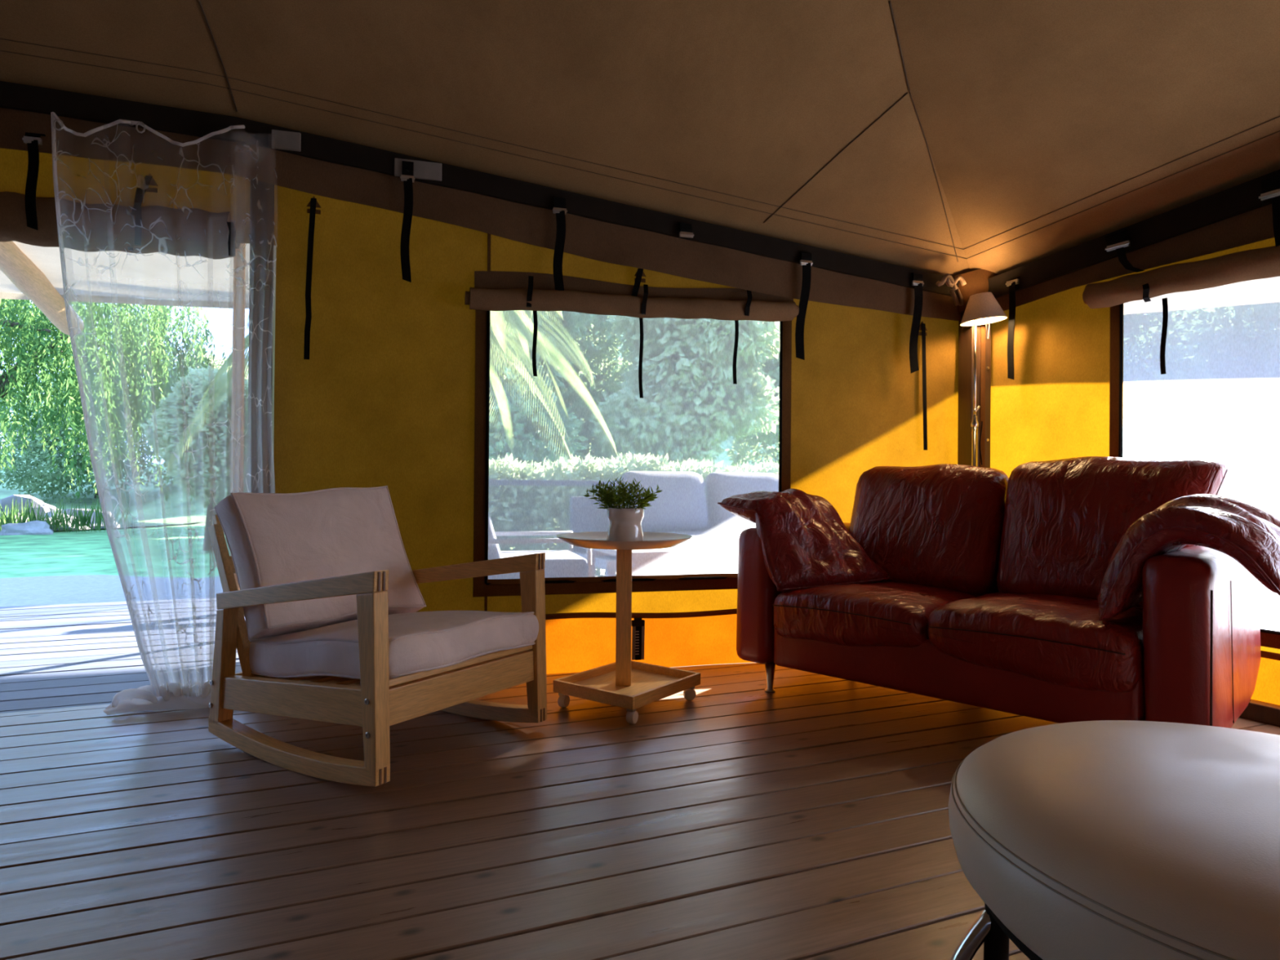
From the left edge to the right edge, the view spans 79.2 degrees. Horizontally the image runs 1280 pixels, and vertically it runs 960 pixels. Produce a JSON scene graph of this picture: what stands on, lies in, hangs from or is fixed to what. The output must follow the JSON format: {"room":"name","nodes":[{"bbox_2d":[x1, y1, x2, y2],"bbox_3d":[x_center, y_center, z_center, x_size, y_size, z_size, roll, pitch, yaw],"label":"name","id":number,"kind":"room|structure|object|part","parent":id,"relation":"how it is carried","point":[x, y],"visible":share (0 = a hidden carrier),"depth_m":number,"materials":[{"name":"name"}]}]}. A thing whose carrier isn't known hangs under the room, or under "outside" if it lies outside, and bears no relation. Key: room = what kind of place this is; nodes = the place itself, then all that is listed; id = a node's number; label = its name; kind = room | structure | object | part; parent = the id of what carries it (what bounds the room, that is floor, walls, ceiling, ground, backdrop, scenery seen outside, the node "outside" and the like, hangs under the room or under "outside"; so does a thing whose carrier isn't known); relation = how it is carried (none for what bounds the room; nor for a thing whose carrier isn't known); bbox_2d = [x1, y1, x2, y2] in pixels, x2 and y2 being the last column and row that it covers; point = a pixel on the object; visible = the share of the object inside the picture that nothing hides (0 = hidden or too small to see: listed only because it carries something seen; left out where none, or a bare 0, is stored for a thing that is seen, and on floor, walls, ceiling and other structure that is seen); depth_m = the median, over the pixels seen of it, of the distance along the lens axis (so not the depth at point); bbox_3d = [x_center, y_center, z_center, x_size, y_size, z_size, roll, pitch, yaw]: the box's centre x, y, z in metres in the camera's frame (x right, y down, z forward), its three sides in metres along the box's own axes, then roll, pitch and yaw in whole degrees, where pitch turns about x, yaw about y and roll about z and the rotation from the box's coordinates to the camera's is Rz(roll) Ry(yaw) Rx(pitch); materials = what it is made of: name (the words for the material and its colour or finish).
{"room":"tent interior","nodes":[
{"label":"tent interior","id":0,"kind":"room"},
{"bbox_2d":[0,497,33,531],"bbox_3d":[-14.202,0.754,17.210,1.174,0.828,0.919,1,0,-23],"label":"tuft","id":1,"kind":"object","parent":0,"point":[12,507],"visible":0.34,"depth_m":17.23,"materials":[{"name":"green plant"}]},
{"bbox_2d":[0,148,958,674],"bbox_3d":[-1.255,-0.318,2.991,6.016,2.245,0.038,1,0,-15],"label":"wall","id":2,"kind":"structure","parent":0,"point":[384,395],"depth_m":3.11,"materials":[{"name":"yellow fabric"}]},
{"bbox_2d":[0,187,239,259],"bbox_3d":[-2.480,-0.946,2.690,2.021,0.239,0.221,1,0,-14],"label":"rolled blind","id":3,"kind":"object","parent":2,"relation":"attached to","point":[207,234],"visible":0.92,"depth_m":2.80,"materials":[{"name":"brown fabric"}]},
{"bbox_2d":[130,173,157,215],"bbox_3d":[-1.806,-1.038,2.819,0.084,0.166,0.014,1,0,-15],"label":"cord","id":4,"kind":"object","parent":3,"relation":"attached to","point":[148,180],"visible":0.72,"depth_m":2.82,"materials":[{"name":"black fabric"}]},
{"bbox_2d":[247,178,275,642],"bbox_3d":[-1.453,-0.228,2.971,0.084,2.060,0.070,1,0,-15],"label":"wooden post","id":5,"kind":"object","parent":2,"relation":"in","point":[260,440],"depth_m":2.94,"materials":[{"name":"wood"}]},
{"bbox_2d":[303,195,320,359],"bbox_3d":[-1.257,-0.777,2.970,0.055,0.631,0.014,1,0,-15],"label":"cord","id":6,"kind":"object","parent":2,"relation":"attached to","point":[313,203],"visible":1,"depth_m":2.96,"materials":[{"name":"black fabric"}]},
{"bbox_2d":[0,80,959,297],"bbox_3d":[-1.266,-1.162,2.946,5.956,0.547,0.069,1,0,-15],"label":"ceiling beam","id":7,"kind":"structure","parent":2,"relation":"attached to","point":[17,96],"depth_m":3.04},
{"bbox_2d":[50,111,276,715],"bbox_3d":[-1.627,-0.250,2.785,0.853,2.093,0.245,1,0,-23],"label":"sheer curtain","id":8,"kind":"object","parent":7,"relation":"hanging from","point":[171,595],"visible":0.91,"depth_m":2.72,"materials":[{"name":"fabric"}]},
{"bbox_2d":[400,160,414,282],"bbox_3d":[-0.913,-1.009,3.038,0.054,0.479,0.096,1,0,-15],"label":"strap","id":9,"kind":"object","parent":7,"relation":"hanging from","point":[406,176],"visible":0.98,"depth_m":3.00,"materials":[{"name":"fabric"}]},
{"bbox_2d":[0,107,960,321],"bbox_3d":[-1.246,-1.083,2.947,5.996,0.596,0.020,1,0,-15],"label":"valance","id":10,"kind":"object","parent":7,"relation":"attached to","point":[593,239],"visible":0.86,"depth_m":3.11,"materials":[{"name":"brown fabric"}]},
{"bbox_2d":[22,132,45,230],"bbox_3d":[-2.110,-1.039,2.708,0.056,0.344,0.097,1,0,-17],"label":"strap","id":11,"kind":"object","parent":10,"relation":"hanging from","point":[33,140],"visible":0.99,"depth_m":2.68,"materials":[{"name":"fabric"}]},
{"bbox_2d":[552,197,567,290],"bbox_3d":[-0.339,-0.962,3.196,0.060,0.405,0.096,1,0,-15],"label":"strap","id":12,"kind":"object","parent":7,"relation":"hanging from","point":[559,209],"visible":1,"depth_m":3.16,"materials":[{"name":"fabric"}]},
{"bbox_2d":[678,222,693,238],"bbox_3d":[0.188,-1.072,3.343,0.066,0.072,0.093,1,0,-15],"label":"bracket","id":13,"kind":"object","parent":7,"relation":"attached to","point":[686,229],"visible":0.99,"depth_m":3.30,"materials":[{"name":"metal"}]},
{"bbox_2d":[795,252,813,359],"bbox_3d":[0.726,-0.782,3.488,0.071,0.490,0.096,1,0,-15],"label":"strap","id":14,"kind":"object","parent":7,"relation":"hanging from","point":[806,261],"visible":0.98,"depth_m":3.46,"materials":[{"name":"fabric"}]},
{"bbox_2d":[909,272,924,373],"bbox_3d":[1.282,-0.735,3.642,0.060,0.475,0.096,1,0,-15],"label":"strap","id":15,"kind":"object","parent":7,"relation":"hanging from","point":[917,282],"visible":1,"depth_m":3.61,"materials":[{"name":"fabric"}]},
{"bbox_2d":[472,309,791,596],"bbox_3d":[0.005,-0.131,3.330,1.408,1.225,0.031,1,0,-15],"label":"window","id":16,"kind":"structure","parent":2,"relation":"in","point":[705,438],"depth_m":3.32,"materials":[{"name":"clear glass"}]},
{"bbox_3d":[0.003,0.421,3.318,1.303,0.022,0.012,1,0,-15],"label":"folded sill","id":17,"kind":"part","parent":16,"relation":"part of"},
{"bbox_2d":[464,271,799,398],"bbox_3d":[0.004,-0.605,3.276,1.455,0.510,0.094,1,0,-15],"label":"rolled blind","id":18,"kind":"object","parent":16,"relation":"attached to","point":[492,291],"visible":1,"depth_m":3.25,"materials":[{"name":"brown fabric"}]},
{"bbox_2d":[631,268,645,296],"bbox_3d":[-0.007,-0.846,3.314,0.069,0.141,0.014,1,0,-15],"label":"cord","id":19,"kind":"object","parent":18,"relation":"attached to","point":[639,273],"visible":0.91,"depth_m":3.31,"materials":[{"name":"black fabric"}]},
{"bbox_2d":[631,617,644,660],"bbox_3d":[-0.007,0.678,3.306,0.060,0.182,0.022,1,0,-15],"label":"strap","id":20,"kind":"object","parent":2,"relation":"attached to","point":[637,624],"visible":0.96,"depth_m":3.31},
{"bbox_2d":[918,321,927,449],"bbox_3d":[1.345,-0.450,3.685,0.052,0.614,0.014,1,0,-15],"label":"cord","id":21,"kind":"object","parent":2,"relation":"attached to","point":[922,326],"visible":0.95,"depth_m":3.68,"materials":[{"name":"black fabric"}]},
{"bbox_2d":[0,662,1279,959],"bbox_3d":[-0.091,0.844,0.970,6.600,0.081,4.690,1,0,-23],"label":"floor","id":22,"kind":"structure","parent":0,"point":[806,819],"depth_m":1.76,"materials":[{"name":"brown wood"}]},
{"bbox_2d":[208,485,546,786],"bbox_3d":[-0.856,0.412,2.468,0.913,0.785,0.681,0,0,33],"label":"rocking chair","id":23,"kind":"object","parent":22,"relation":"on","point":[329,597],"visible":1,"depth_m":2.32,"materials":[{"name":"brown wood"}]},
{"bbox_3d":[-1.270,0.565,2.361,0.077,0.353,0.046,0,0,33],"label":"post","id":24,"kind":"part","parent":23,"relation":"part of","materials":[{"name":"brown wood"}]},
{"bbox_3d":[-1.259,0.388,2.401,0.266,0.495,0.026,0,0,33],"label":"post","id":25,"kind":"part","parent":23,"relation":"part of","materials":[{"name":"brown wood"}]},
{"bbox_3d":[-1.090,0.644,2.616,0.025,0.095,0.580,0,0,33],"label":"rail","id":26,"kind":"part","parent":23,"relation":"part of","materials":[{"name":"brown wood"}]},
{"bbox_3d":[-0.970,0.614,2.170,0.679,0.157,0.034,0,0,33],"label":"rail","id":27,"kind":"part","parent":23,"relation":"part of","materials":[{"name":"brown wood"}]},
{"bbox_3d":[-0.966,0.312,2.168,0.732,0.165,0.046,0,0,33],"label":"armrest","id":28,"kind":"part","parent":23,"relation":"part of","materials":[{"name":"brown wood"}]},
{"bbox_2d":[215,487,424,639],"bbox_3d":[-1.049,0.256,2.589,0.306,0.464,0.613,0,0,33],"label":"cushion","id":29,"kind":"object","parent":23,"relation":"on","point":[273,539],"depth_m":2.44,"materials":[{"name":"white fabric"}]},
{"bbox_3d":[-0.685,0.520,1.985,0.084,0.470,0.046,0,0,33],"label":"post","id":30,"kind":"part","parent":23,"relation":"part of","materials":[{"name":"brown wood"}]},
{"bbox_2d":[248,610,538,676],"bbox_3d":[-0.757,0.502,2.404,0.676,0.191,0.590,0,0,33],"label":"seat cushion","id":31,"kind":"object","parent":23,"relation":"on","point":[284,643],"depth_m":2.24,"materials":[{"name":"white fabric"}]},
{"bbox_3d":[-0.508,0.592,2.243,0.032,0.094,0.580,0,0,33],"label":"rail","id":32,"kind":"part","parent":23,"relation":"part of","materials":[{"name":"brown wood"}]},
{"bbox_3d":[-0.628,0.317,2.695,0.732,0.165,0.046,0,0,33],"label":"armrest","id":33,"kind":"part","parent":23,"relation":"part of","materials":[{"name":"brown wood"}]},
{"bbox_3d":[-0.347,0.525,2.512,0.084,0.470,0.046,0,0,33],"label":"post","id":34,"kind":"part","parent":23,"relation":"part of","materials":[{"name":"brown wood"}]},
{"bbox_2d":[552,531,700,724],"bbox_3d":[-0.059,0.507,2.809,0.492,0.611,0.492,0,0,36],"label":"side table","id":35,"kind":"object","parent":22,"relation":"on","point":[627,683],"visible":0.97,"depth_m":2.79,"materials":[{"name":"brown wood"}]},
{"bbox_2d":[583,475,662,540],"bbox_3d":[-0.050,0.105,2.807,0.272,0.247,0.238,0,0,45],"label":"potted plant","id":36,"kind":"object","parent":35,"relation":"on","point":[625,520],"visible":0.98,"depth_m":2.76,"materials":[{"name":"green plant"}]},
{"bbox_3d":[-0.053,0.165,2.813,0.137,0.128,0.137,1,0,-23],"label":"pot","id":37,"kind":"part","parent":36,"relation":"part of","materials":[{"name":"white ceramic"}]},
{"bbox_2d":[555,531,692,550],"bbox_3d":[-0.057,0.221,2.811,0.493,0.037,0.493,1,0,-23],"label":"tabletop","id":38,"kind":"object","parent":35,"relation":"on","point":[591,540],"depth_m":2.66,"materials":[{"name":"brown wood"}]},
{"bbox_3d":[-0.042,0.747,2.810,0.344,0.012,0.404,0,0,37],"label":"board","id":39,"kind":"part","parent":35,"relation":"part of","materials":[{"name":"brown wood"}]},
{"bbox_2d":[935,269,997,467],"bbox_3d":[1.541,-0.085,3.684,0.440,1.830,0.181,1,0,-18],"label":"post","id":40,"kind":"object","parent":22,"relation":"on","point":[975,282],"visible":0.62,"depth_m":3.66,"materials":[{"name":"brown wood"}]},
{"bbox_2d":[960,292,1007,466],"bbox_3d":[1.545,-0.011,3.550,0.222,1.681,0.245,1,0,-23],"label":"floor lamp","id":41,"kind":"object","parent":22,"relation":"on","point":[981,308],"visible":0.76,"depth_m":3.53,"materials":[{"name":"chrome metal"},{"name":"fabric"}]},
{"bbox_3d":[1.543,-0.490,3.563,0.011,0.480,0.011,1,0,-23],"label":"rod","id":42,"kind":"part","parent":41,"relation":"part of","materials":[{"name":"silver metal"}]},
{"bbox_3d":[1.543,-0.326,3.554,0.047,0.035,0.025,1,0,-40],"label":"knob","id":43,"kind":"part","parent":41,"relation":"part of","materials":[{"name":"metal"}]},
{"bbox_3d":[1.569,-0.170,3.560,0.018,0.200,0.005,1,0,-15],"label":"cord","id":44,"kind":"part","parent":41,"relation":"part of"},
{"bbox_3d":[1.570,-0.783,3.537,0.200,0.137,0.201,1,0,-23],"label":"lamp shade","id":45,"kind":"part","parent":41,"relation":"part of","materials":[{"name":"beige fabric"}]},
{"bbox_2d":[736,456,1261,728],"bbox_3d":[1.218,0.368,2.815,1.548,0.910,0.941,0,0,45],"label":"sofa","id":46,"kind":"object","parent":22,"relation":"on","point":[989,601],"visible":0.91,"depth_m":2.56,"materials":[{"name":"leather"}]},
{"bbox_3d":[0.504,0.763,2.998,0.042,0.112,0.042,1,0,-23],"label":"leg","id":47,"kind":"part","parent":46,"relation":"part of","materials":[{"name":"metal"}]},
{"bbox_3d":[0.700,0.454,3.265,0.781,0.525,0.180,1,0,-45],"label":"armrest","id":48,"kind":"part","parent":46,"relation":"part of","materials":[{"name":"leather"}]},
{"bbox_2d":[717,488,892,591],"bbox_3d":[0.647,0.230,3.049,0.518,0.391,0.452,0,0,45],"label":"pillow","id":49,"kind":"object","parent":46,"relation":"on","point":[806,542],"visible":0.98,"depth_m":2.96,"materials":[{"name":"leather"}]},
{"bbox_2d":[773,581,979,648],"bbox_3d":[0.920,0.493,2.930,0.597,0.201,0.666,0,0,45],"label":"seat cushion","id":50,"kind":"object","parent":46,"relation":"on","point":[884,614],"depth_m":2.71,"materials":[{"name":"leather"}]},
{"bbox_2d":[848,463,1008,595],"bbox_3d":[1.140,0.187,3.123,0.616,0.505,0.311,0,0,44],"label":"cushion","id":51,"kind":"object","parent":46,"relation":"on","point":[936,530],"depth_m":2.98,"materials":[{"name":"leather"}]},
{"bbox_3d":[1.416,0.356,3.009,1.150,0.540,0.180,0,0,45],"label":"frame","id":52,"kind":"part","parent":46,"relation":"part of","materials":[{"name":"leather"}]},
{"bbox_2d":[927,591,1143,693],"bbox_3d":[1.344,0.489,2.509,0.593,0.216,0.669,0,0,45],"label":"seat cushion","id":53,"kind":"object","parent":46,"relation":"on","point":[1053,641],"depth_m":2.28,"materials":[{"name":"leather"}]},
{"bbox_2d":[996,456,1228,607],"bbox_3d":[1.600,0.175,2.668,0.317,0.521,0.662,1,0,-45],"label":"cushion","id":54,"kind":"object","parent":46,"relation":"on","point":[1060,523],"depth_m":2.64,"materials":[{"name":"leather"}]},
{"bbox_2d":[1097,493,1279,621],"bbox_3d":[1.584,0.216,2.176,0.456,0.352,0.498,0,0,45],"label":"pillow","id":55,"kind":"object","parent":46,"relation":"on","point":[1248,534],"visible":0.88,"depth_m":2.07,"materials":[{"name":"leather"}]},
{"bbox_3d":[1.718,0.463,2.343,0.172,0.515,0.900,0,0,45],"label":"armrest","id":56,"kind":"part","parent":46,"relation":"part of","materials":[{"name":"leather"}]},
{"bbox_2d":[948,720,1279,959],"bbox_3d":[0.797,0.594,0.950,0.780,0.435,0.780,1,0,-23],"label":"ottoman","id":57,"kind":"object","parent":22,"relation":"on","point":[1105,839],"visible":1,"depth_m":0.88,"materials":[{"name":"white leather"}]},
{"bbox_3d":[0.466,0.678,1.015,0.033,0.263,0.032,1,0,-23],"label":"leg","id":58,"kind":"part","parent":57,"relation":"part of","materials":[{"name":"black metal"}]},
{"bbox_2d":[0,0,1279,276],"bbox_3d":[-0.090,-1.600,0.580,6.453,1.250,6.135,1,0,-23],"label":"ceiling","id":59,"kind":"structure","parent":0,"point":[953,138],"depth_m":2.80,"materials":[{"name":"beige fabric"}]},
{"bbox_2d":[990,237,1279,705],"bbox_3d":[2.819,-0.287,1.474,0.038,2.234,5.200,1,0,-27],"label":"wall","id":60,"kind":"structure","parent":0,"point":[1055,406],"depth_m":3.41,"materials":[{"name":"yellow fabric"}]},
{"bbox_2d":[987,168,1279,298],"bbox_3d":[2.802,-1.122,1.438,0.058,0.553,5.150,1,0,-27],"label":"ceiling beam","id":61,"kind":"structure","parent":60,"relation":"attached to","point":[1243,197],"depth_m":3.00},
{"bbox_2d":[1005,276,1020,379],"bbox_3d":[1.725,-0.691,3.533,0.097,0.470,0.074,1,0,-23],"label":"strap","id":62,"kind":"object","parent":61,"relation":"hanging from","point":[1011,283],"visible":0.99,"depth_m":3.52,"materials":[{"name":"fabric"}]},
{"bbox_2d":[1105,230,1145,272],"bbox_3d":[1.951,-0.901,3.073,0.109,0.196,0.179,1,0,-23],"label":"strap","id":63,"kind":"object","parent":61,"relation":"hanging from","point":[1117,242],"visible":0.98,"depth_m":3.07,"materials":[{"name":"fabric"}]},
{"bbox_2d":[995,203,1274,311],"bbox_3d":[2.787,-1.058,1.446,0.014,0.572,5.180,1,0,-27],"label":"valance","id":64,"kind":"object","parent":61,"relation":"attached to","point":[1255,225],"visible":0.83,"depth_m":2.93,"materials":[{"name":"brown fabric"}]},
{"bbox_2d":[1258,174,1279,246],"bbox_3d":[2.184,-0.908,2.629,0.100,0.261,0.096,1,0,-23],"label":"strap","id":65,"kind":"object","parent":61,"relation":"hanging from","point":[1270,186],"visible":1,"depth_m":2.61,"materials":[{"name":"fabric"}]},
{"bbox_2d":[1109,275,1279,648],"bbox_3d":[2.476,-0.105,2.128,0.029,1.370,2.378,1,0,-27],"label":"window","id":66,"kind":"structure","parent":60,"relation":"in","point":[1217,397],"depth_m":2.86,"materials":[{"name":"clear glass"}]},
{"bbox_2d":[1082,245,1279,374],"bbox_3d":[2.413,-0.667,2.121,0.112,0.516,2.458,1,0,-27],"label":"rolled blind","id":67,"kind":"object","parent":66,"relation":"attached to","point":[1264,262],"visible":1,"depth_m":2.87,"materials":[{"name":"brown fabric"}]},
{"bbox_2d":[1239,698,1279,726],"bbox_3d":[2.450,0.800,2.071,0.060,0.060,3.800,1,0,-27],"label":"baseboard","id":68,"kind":"structure","parent":60,"relation":"attached to","point":[1255,710],"depth_m":2.65,"materials":[{"name":"brown wood"}]},
{"bbox_3d":[-0.003,-1.383,0.428,7.600,2.330,6.787,1,0,-23],"label":"roof","id":69,"kind":"structure","parent":0,"visible":0},
{"bbox_2d":[0,240,249,308],"bbox_3d":[-2.979,-1.561,4.022,11.600,0.616,4.287,1,0,-23],"label":"canopy","id":70,"kind":"object","parent":69,"relation":"attached to","point":[156,277],"visible":0.08,"depth_m":5.45,"materials":[{"name":"white fabric"}]},
{"bbox_2d":[0,240,84,335],"bbox_3d":[-4.107,-1.342,5.217,0.183,0.362,2.216,1,0,-25],"label":"wooden beam","id":71,"kind":"structure","parent":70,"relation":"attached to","point":[15,264],"depth_m":5.14,"materials":[{"name":"brown wood"}]},
{"label":"outside","id":72,"kind":"structure","parent":0,"visible":0},
{"bbox_2d":[0,601,245,713],"bbox_3d":[-1.849,0.900,4.372,14.000,0.132,2.939,1,0,-23],"label":"deck","id":73,"kind":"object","parent":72,"point":[77,655],"depth_m":3.63,"materials":[{"name":"grey wood"}]},
{"bbox_2d":[231,243,245,590],"bbox_3d":[-2.106,-0.324,4.051,0.060,2.313,0.060,1,0,-23],"label":"post","id":74,"kind":"object","parent":73,"relation":"on","point":[238,308],"visible":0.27,"depth_m":4.03,"materials":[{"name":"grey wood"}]},
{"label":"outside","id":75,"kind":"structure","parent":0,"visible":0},
{"bbox_2d":[0,524,229,577],"bbox_3d":[-19.645,1.348,59.540,150.000,0.060,115.000,1,0,-23],"label":"lawn","id":76,"kind":"structure","parent":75,"point":[61,553],"depth_m":13.77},
{"bbox_2d":[0,494,49,524],"bbox_3d":[-15.012,1.040,18.405,1.304,1.387,1.576,0,0,31],"label":"rock","id":77,"kind":"object","parent":76,"relation":"on","point":[21,499],"visible":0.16,"depth_m":18.37,"materials":[{"name":"grey stone"}]},
{"bbox_2d":[0,520,53,535],"bbox_3d":[-13.190,1.127,16.671,0.953,0.518,0.501,1,0,-23],"label":"rock","id":78,"kind":"object","parent":76,"relation":"on","point":[33,527],"visible":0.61,"depth_m":16.52,"materials":[{"name":"stone"}]},
{"bbox_2d":[0,497,69,531],"bbox_3d":[-13.444,0.749,17.041,1.230,0.848,0.922,0,0,-2],"label":"tuft","id":79,"kind":"object","parent":76,"relation":"on","point":[32,517],"visible":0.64,"depth_m":17.08,"materials":[{"name":"green plant"}]},
{"bbox_2d":[44,502,58,511],"bbox_3d":[-14.786,1.068,19.147,1.427,1.040,1.074,1,0,-23],"label":"rock","id":80,"kind":"object","parent":76,"relation":"on","point":[46,504],"visible":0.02,"depth_m":19.01,"materials":[{"name":"grey stone"}]},
{"bbox_2d":[0,574,126,607],"bbox_3d":[-2.734,1.196,9.046,34.000,0.008,6.600,1,0,-23],"label":"gravel path","id":81,"kind":"structure","parent":76,"relation":"on","point":[82,588],"depth_m":8.21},
{"bbox_2d":[165,315,248,478],"bbox_3d":[-2.671,-0.910,8.816,4.362,4.276,4.276,0,0,13],"label":"palm tree","id":82,"kind":"object","parent":81,"relation":"on","point":[207,403],"visible":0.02,"depth_m":7.93,"materials":[{"name":"green plant"}]},
{"bbox_2d":[38,513,88,530],"bbox_3d":[-13.544,1.107,18.095,1.083,0.663,0.685,1,0,-23],"label":"rock","id":83,"kind":"object","parent":76,"relation":"on","point":[49,515],"visible":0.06,"depth_m":18.00,"materials":[{"name":"grey stone"}]},
{"bbox_2d":[35,498,101,533],"bbox_3d":[-12.867,0.773,17.461,1.388,0.813,0.904,1,0,-29],"label":"tuft","id":84,"kind":"object","parent":76,"relation":"on","point":[62,517],"visible":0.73,"depth_m":17.37,"materials":[{"name":"green plant"}]},
{"bbox_2d":[42,508,119,528],"bbox_3d":[-13.518,1.094,18.703,1.614,0.820,0.784,1,0,-23],"label":"rock","id":85,"kind":"object","parent":76,"relation":"on","point":[67,509],"visible":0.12,"depth_m":18.61,"materials":[{"name":"grey stone"}]},
{"bbox_2d":[53,497,128,533],"bbox_3d":[-12.360,0.768,17.448,1.042,0.832,1.378,0,0,29],"label":"tuft","id":86,"kind":"object","parent":76,"relation":"on","point":[82,518],"visible":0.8,"depth_m":17.39,"materials":[{"name":"green plant"}]},
{"bbox_2d":[0,292,226,502],"bbox_3d":[-14.797,-2.180,15.885,11.063,6.716,9.431,1,0,-27],"label":"willow tree","id":87,"kind":"object","parent":76,"relation":"on","point":[54,353],"visible":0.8,"depth_m":15.89,"materials":[{"name":"green plant"}]},
{"bbox_2d":[138,364,248,549],"bbox_3d":[-7.354,-0.375,13.249,2.295,3.172,1.809,0,0,-1],"label":"tree","id":88,"kind":"object","parent":76,"relation":"on","point":[213,468],"visible":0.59,"depth_m":12.73,"materials":[{"name":"green plant"}]},
{"bbox_2d":[164,350,248,392],"bbox_3d":[-13.931,-1.575,26.643,4.711,5.592,3.974,1,0,-23],"label":"tree","id":89,"kind":"object","parent":76,"relation":"on","point":[218,365],"visible":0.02,"depth_m":25.84,"materials":[{"name":"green plant"}]},
{"bbox_2d":[778,387,779,452],"bbox_3d":[4.844,-3.049,25.433,4.781,8.831,5.304,0,0,9],"label":"tree","id":90,"kind":"object","parent":76,"relation":"on","point":[779,388],"visible":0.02,"depth_m":24.93,"materials":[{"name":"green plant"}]},
{"bbox_2d":[1122,315,1124,457],"bbox_3d":[8.303,-1.215,13.896,3.441,5.189,3.828,1,0,-23],"label":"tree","id":91,"kind":"object","parent":76,"relation":"on","point":[1123,315],"visible":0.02,"depth_m":12.84,"materials":[{"name":"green plant"}]},
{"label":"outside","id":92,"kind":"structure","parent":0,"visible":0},
{"bbox_2d":[0,450,207,524],"bbox_3d":[-19.350,-5.418,46.112,160.000,13.503,60.000,1,0,-23],"label":"hill","id":93,"kind":"structure","parent":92,"point":[178,508],"depth_m":25.55,"materials":[{"name":"green plant"}]},
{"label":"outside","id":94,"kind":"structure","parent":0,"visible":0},
{"bbox_2d":[0,519,203,530],"bbox_3d":[-18.584,1.110,20.929,13.000,0.001,13.000,1,0,-23],"label":"pond","id":95,"kind":"structure","parent":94,"point":[129,523],"depth_m":20.39,"materials":[{"name":"liquid"}]},
{"bbox_2d":[0,356,179,503],"bbox_3d":[-18.820,-1.655,26.451,7.063,5.671,6.437,0,0,1],"label":"bush","id":96,"kind":"object","parent":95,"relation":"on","point":[37,449],"visible":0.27,"depth_m":25.15,"materials":[{"name":"green plant"}]}
]}

